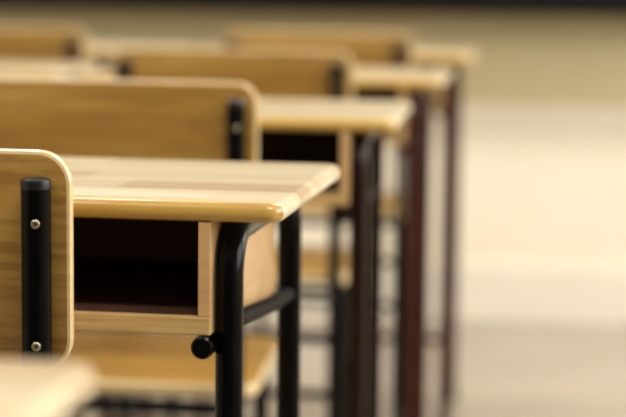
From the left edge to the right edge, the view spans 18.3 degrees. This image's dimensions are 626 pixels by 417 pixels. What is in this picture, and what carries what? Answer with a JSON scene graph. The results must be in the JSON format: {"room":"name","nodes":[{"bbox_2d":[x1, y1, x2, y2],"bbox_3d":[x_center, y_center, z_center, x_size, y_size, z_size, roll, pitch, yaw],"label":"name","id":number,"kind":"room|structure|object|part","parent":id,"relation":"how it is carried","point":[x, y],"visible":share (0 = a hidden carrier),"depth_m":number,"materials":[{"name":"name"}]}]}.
{"room":"classroom","nodes":[
{"label":"classroom","id":0,"kind":"room"},
{"bbox_2d":[0,7,625,267],"bbox_3d":[0.145,-1.206,5.069,5.700,3.000,0.150,2,7,7],"label":"wall","id":1,"kind":"structure","parent":0,"point":[543,147],"depth_m":5.07,"materials":[{"name":"paint"}]},
{"bbox_2d":[0,0,625,15],"bbox_3d":[-0.223,-1.159,4.964,3.960,1.300,0.164,2,7,7],"label":"chalkboard","id":2,"kind":"object","parent":1,"relation":"attached to","point":[517,7],"visible":1,"depth_m":4.93,"materials":[{"name":"black wood"}]},
{"bbox_2d":[268,262,625,326],"bbox_3d":[0.119,0.214,5.167,5.700,0.157,0.014,2,7,7],"label":"baseboard","id":3,"kind":"structure","parent":1,"relation":"attached to","point":[487,292],"depth_m":5.10,"materials":[{"name":"white paint"}]},
{"bbox_2d":[66,315,625,416],"bbox_3d":[-0.368,0.793,1.587,5.700,0.100,7.628,2,7,7],"label":"floor","id":4,"kind":"structure","parent":0,"point":[503,369],"depth_m":4.51,"materials":[{"name":"stone"}]},
{"bbox_2d":[0,148,73,360],"bbox_3d":[-0.339,0.339,1.561,0.372,0.808,0.318,2,7,7],"label":"chair","id":5,"kind":"object","parent":4,"relation":"on","point":[37,231],"visible":0.91,"depth_m":1.36,"materials":[{"name":"brown wood"}]},
{"bbox_3d":[-0.197,0.368,1.396,0.021,0.771,0.021,2,7,7],"label":"leg","id":6,"kind":"part","parent":5,"relation":"part of","materials":[{"name":"black paint"}]},
{"bbox_2d":[0,359,95,416],"bbox_3d":[-0.410,0.457,0.813,0.585,0.760,0.313,2,7,7],"label":"school desk","id":7,"kind":"object","parent":4,"relation":"on","point":[28,388],"visible":1,"depth_m":0.83,"materials":[{"name":"beige wood"}]},
{"bbox_2d":[0,62,97,416],"bbox_3d":[-0.690,0.132,3.348,0.585,0.760,0.313,2,7,7],"label":"school desk","id":8,"kind":"object","parent":4,"relation":"on","point":[7,69],"visible":0.23,"depth_m":3.25,"materials":[{"name":"paint"}]},
{"bbox_3d":[-0.434,0.131,3.392,0.022,0.733,0.146,2,7,7],"label":"leg","id":9,"kind":"part","parent":8,"relation":"part of","materials":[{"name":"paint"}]},
{"bbox_2d":[0,27,100,397],"bbox_3d":[-0.615,0.026,3.999,0.372,0.808,0.318,2,7,7],"label":"chair","id":10,"kind":"object","parent":4,"relation":"on","point":[17,44],"visible":0.3,"depth_m":3.81,"materials":[{"name":"brown wood"}]},
{"bbox_3d":[-0.629,-0.280,3.833,0.372,0.157,0.021,2,7,7],"label":"backrest","id":11,"kind":"part","parent":10,"relation":"part of","materials":[{"name":"brown wood"}]},
{"bbox_3d":[-0.473,0.055,3.835,0.021,0.771,0.021,2,7,7],"label":"leg","id":12,"kind":"part","parent":10,"relation":"part of","materials":[{"name":"black paint"}]},
{"bbox_2d":[0,77,276,416],"bbox_3d":[-0.231,0.240,2.347,0.372,0.808,0.318,2,7,7],"label":"chair","id":13,"kind":"object","parent":4,"relation":"on","point":[64,117],"visible":0.53,"depth_m":2.18,"materials":[{"name":"brown wood"}]},
{"bbox_3d":[-0.245,-0.067,2.181,0.372,0.157,0.021,2,7,7],"label":"backrest","id":14,"kind":"part","parent":13,"relation":"part of","materials":[{"name":"brown wood"}]},
{"bbox_3d":[-0.229,0.185,2.352,0.369,0.016,0.294,2,7,7],"label":"seat","id":15,"kind":"part","parent":13,"relation":"part of","materials":[{"name":"brown wood"}]},
{"bbox_3d":[-0.089,0.269,2.183,0.021,0.771,0.021,2,7,7],"label":"leg","id":16,"kind":"part","parent":13,"relation":"part of","materials":[{"name":"black paint"}]},
{"bbox_3d":[-0.079,0.416,2.349,0.018,0.438,0.295,1,7,4],"label":"leg","id":17,"kind":"part","parent":13,"relation":"part of","materials":[{"name":"black paint"}]},
{"bbox_2d":[86,43,191,416],"bbox_3d":[-0.574,0.034,4.133,0.585,0.760,0.313,2,7,7],"label":"school desk","id":18,"kind":"object","parent":4,"relation":"on","point":[101,54],"visible":0.05,"depth_m":4.09,"materials":[{"name":"paint"}]},
{"bbox_2d":[61,157,339,416],"bbox_3d":[-0.291,0.346,1.694,0.585,0.760,0.313,2,7,9],"label":"school desk","id":19,"kind":"object","parent":4,"relation":"on","point":[162,246],"visible":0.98,"depth_m":1.59,"materials":[{"name":"brown wood"}]},
{"bbox_2d":[74,311,214,335],"bbox_3d":[-0.290,0.066,1.645,0.474,0.014,0.275,2,7,9],"label":"shelf","id":20,"kind":"object","parent":19,"relation":"attached to","point":[201,323],"depth_m":1.48,"materials":[{"name":"brown wood"}]},
{"bbox_3d":[-0.060,0.043,1.605,0.010,0.100,0.274,2,7,9],"label":"panel","id":21,"kind":"part","parent":19,"relation":"part of","materials":[{"name":"brown wood"}]},
{"bbox_3d":[-0.057,0.364,1.588,0.022,0.733,0.146,2,7,9],"label":"leg","id":22,"kind":"part","parent":19,"relation":"part of","materials":[{"name":"black paint"}]},
{"bbox_3d":[-0.043,0.082,1.625,0.014,0.035,0.272,2,7,9],"label":"rail","id":23,"kind":"part","parent":19,"relation":"part of","materials":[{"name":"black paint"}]},
{"bbox_3d":[-0.034,0.346,1.731,0.022,0.733,0.146,2,7,9],"label":"leg","id":24,"kind":"part","parent":19,"relation":"part of","materials":[{"name":"black paint"}]},
{"bbox_2d":[112,47,352,416],"bbox_3d":[-0.110,0.142,3.132,0.372,0.808,0.318,2,7,7],"label":"chair","id":25,"kind":"object","parent":4,"relation":"on","point":[272,74],"visible":0.42,"depth_m":2.96,"materials":[{"name":"brown wood"}]},
{"bbox_3d":[-0.291,0.162,3.010,0.021,0.771,0.021,2,7,7],"label":"leg","id":26,"kind":"part","parent":25,"relation":"part of","materials":[{"name":"black paint"}]},
{"bbox_3d":[-0.266,0.309,3.175,0.018,0.438,0.295,2,7,11],"label":"leg","id":27,"kind":"part","parent":25,"relation":"part of","materials":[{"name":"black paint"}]},
{"bbox_3d":[-0.123,-0.165,2.966,0.372,0.157,0.021,2,7,7],"label":"backrest","id":28,"kind":"part","parent":25,"relation":"part of","materials":[{"name":"brown wood"}]},
{"bbox_3d":[-0.108,0.087,3.137,0.369,0.016,0.294,2,7,7],"label":"seat","id":29,"kind":"part","parent":25,"relation":"part of","materials":[{"name":"brown wood"}]},
{"bbox_3d":[0.032,0.171,2.967,0.021,0.771,0.021,2,7,7],"label":"leg","id":30,"kind":"part","parent":25,"relation":"part of","materials":[{"name":"black paint"}]},
{"bbox_3d":[0.042,0.317,3.134,0.018,0.438,0.295,1,7,4],"label":"leg","id":31,"kind":"part","parent":25,"relation":"part of","materials":[{"name":"black paint"}]},
{"bbox_2d":[78,66,452,416],"bbox_3d":[-0.073,0.149,3.267,0.585,0.760,0.313,2,7,7],"label":"school desk","id":32,"kind":"object","parent":4,"relation":"on","point":[413,136],"visible":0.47,"depth_m":3.11,"materials":[{"name":"paint"}]},
{"bbox_3d":[-0.328,0.153,3.231,0.022,0.733,0.146,2,7,7],"label":"leg","id":33,"kind":"part","parent":32,"relation":"part of","materials":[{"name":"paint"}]},
{"bbox_3d":[-0.308,0.135,3.375,0.022,0.733,0.146,2,7,7],"label":"leg","id":34,"kind":"part","parent":32,"relation":"part of","materials":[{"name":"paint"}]},
{"bbox_2d":[385,134,405,143],"bbox_3d":[-0.072,-0.131,3.217,0.474,0.014,0.275,2,7,7],"label":"shelf","id":35,"kind":"object","parent":32,"relation":"attached to","point":[389,138],"depth_m":3.05,"materials":[{"name":"brown wood"}]},
{"bbox_3d":[0.159,-0.155,3.183,0.010,0.100,0.274,2,7,7],"label":"panel","id":36,"kind":"part","parent":32,"relation":"part of","materials":[{"name":"brown wood"}]},
{"bbox_3d":[0.163,0.166,3.167,0.022,0.733,0.146,2,7,7],"label":"leg","id":37,"kind":"part","parent":32,"relation":"part of","materials":[{"name":"paint"}]},
{"bbox_3d":[0.183,0.148,3.311,0.022,0.733,0.146,2,7,7],"label":"leg","id":38,"kind":"part","parent":32,"relation":"part of","materials":[{"name":"paint"}]},
{"bbox_3d":[0.176,-0.117,3.204,0.014,0.035,0.272,2,7,7],"label":"rail","id":39,"kind":"part","parent":32,"relation":"part of","materials":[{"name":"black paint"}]},
{"bbox_2d":[221,30,412,416],"bbox_3d":[0.021,0.044,3.916,0.372,0.808,0.318,2,7,7],"label":"chair","id":40,"kind":"object","parent":4,"relation":"on","point":[365,49],"visible":0.41,"depth_m":3.75,"materials":[{"name":"brown wood"}]},
{"bbox_3d":[-0.160,0.064,3.793,0.021,0.771,0.021,2,7,7],"label":"leg","id":41,"kind":"part","parent":40,"relation":"part of","materials":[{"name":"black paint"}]},
{"bbox_3d":[-0.135,0.211,3.958,0.018,0.438,0.295,2,7,11],"label":"leg","id":42,"kind":"part","parent":40,"relation":"part of","materials":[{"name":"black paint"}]},
{"bbox_3d":[0.007,-0.263,3.749,0.372,0.157,0.021,2,7,7],"label":"backrest","id":43,"kind":"part","parent":40,"relation":"part of","materials":[{"name":"brown wood"}]},
{"bbox_3d":[0.023,-0.011,3.921,0.369,0.016,0.294,2,7,7],"label":"seat","id":44,"kind":"part","parent":40,"relation":"part of","materials":[{"name":"brown wood"}]},
{"bbox_3d":[0.164,0.072,3.751,0.021,0.771,0.021,2,7,7],"label":"leg","id":45,"kind":"part","parent":40,"relation":"part of","materials":[{"name":"black paint"}]},
{"bbox_3d":[0.173,0.219,3.918,0.018,0.438,0.295,1,7,4],"label":"leg","id":46,"kind":"part","parent":40,"relation":"part of","materials":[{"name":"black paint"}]},
{"bbox_2d":[258,99,410,416],"bbox_3d":[-0.181,0.248,2.480,0.585,0.760,0.313,1,7,6],"label":"school desk","id":47,"kind":"object","parent":4,"relation":"on","point":[349,135],"visible":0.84,"depth_m":2.35,"materials":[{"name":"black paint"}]},
{"bbox_2d":[304,192,349,205],"bbox_3d":[-0.180,-0.033,2.431,0.474,0.014,0.275,1,7,6],"label":"shelf","id":48,"kind":"object","parent":47,"relation":"attached to","point":[323,198],"depth_m":2.27,"materials":[{"name":"brown wood"}]},
{"bbox_3d":[0.052,-0.057,2.403,0.010,0.100,0.274,1,7,6],"label":"panel","id":49,"kind":"part","parent":47,"relation":"part of","materials":[{"name":"brown wood"}]},
{"bbox_3d":[0.058,0.264,2.386,0.022,0.733,0.146,1,7,6],"label":"leg","id":50,"kind":"part","parent":47,"relation":"part of","materials":[{"name":"black paint"}]},
{"bbox_3d":[0.069,-0.019,2.424,0.014,0.035,0.272,1,7,6],"label":"rail","id":51,"kind":"part","parent":47,"relation":"part of","materials":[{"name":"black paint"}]},
{"bbox_3d":[0.073,0.246,2.531,0.022,0.733,0.146,1,7,6],"label":"leg","id":52,"kind":"part","parent":47,"relation":"part of","materials":[{"name":"black paint"}]},
{"bbox_2d":[195,45,477,416],"bbox_3d":[0.038,0.051,4.053,0.585,0.760,0.313,2,7,7],"label":"school desk","id":53,"kind":"object","parent":4,"relation":"on","point":[447,99],"visible":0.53,"depth_m":3.91,"materials":[{"name":"paint"}]},
{"bbox_3d":[-0.217,0.054,4.017,0.022,0.733,0.146,2,7,7],"label":"leg","id":54,"kind":"part","parent":53,"relation":"part of","materials":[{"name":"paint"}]},
{"bbox_2d":[433,100,442,107],"bbox_3d":[0.039,-0.230,4.003,0.474,0.014,0.275,2,7,7],"label":"shelf","id":55,"kind":"object","parent":53,"relation":"attached to","point":[436,103],"depth_m":3.84,"materials":[{"name":"brown wood"}]},
{"bbox_3d":[0.270,-0.254,3.970,0.010,0.100,0.274,2,7,7],"label":"panel","id":56,"kind":"part","parent":53,"relation":"part of","materials":[{"name":"brown wood"}]},
{"bbox_3d":[0.274,0.067,3.953,0.022,0.733,0.146,2,7,7],"label":"leg","id":57,"kind":"part","parent":53,"relation":"part of","materials":[{"name":"paint"}]},
{"bbox_3d":[0.294,0.049,4.097,0.022,0.733,0.146,2,7,7],"label":"leg","id":58,"kind":"part","parent":53,"relation":"part of","materials":[{"name":"paint"}]},
{"bbox_3d":[0.287,-0.215,3.990,0.014,0.035,0.272,2,7,7],"label":"rail","id":59,"kind":"part","parent":53,"relation":"part of","materials":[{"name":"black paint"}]}
]}

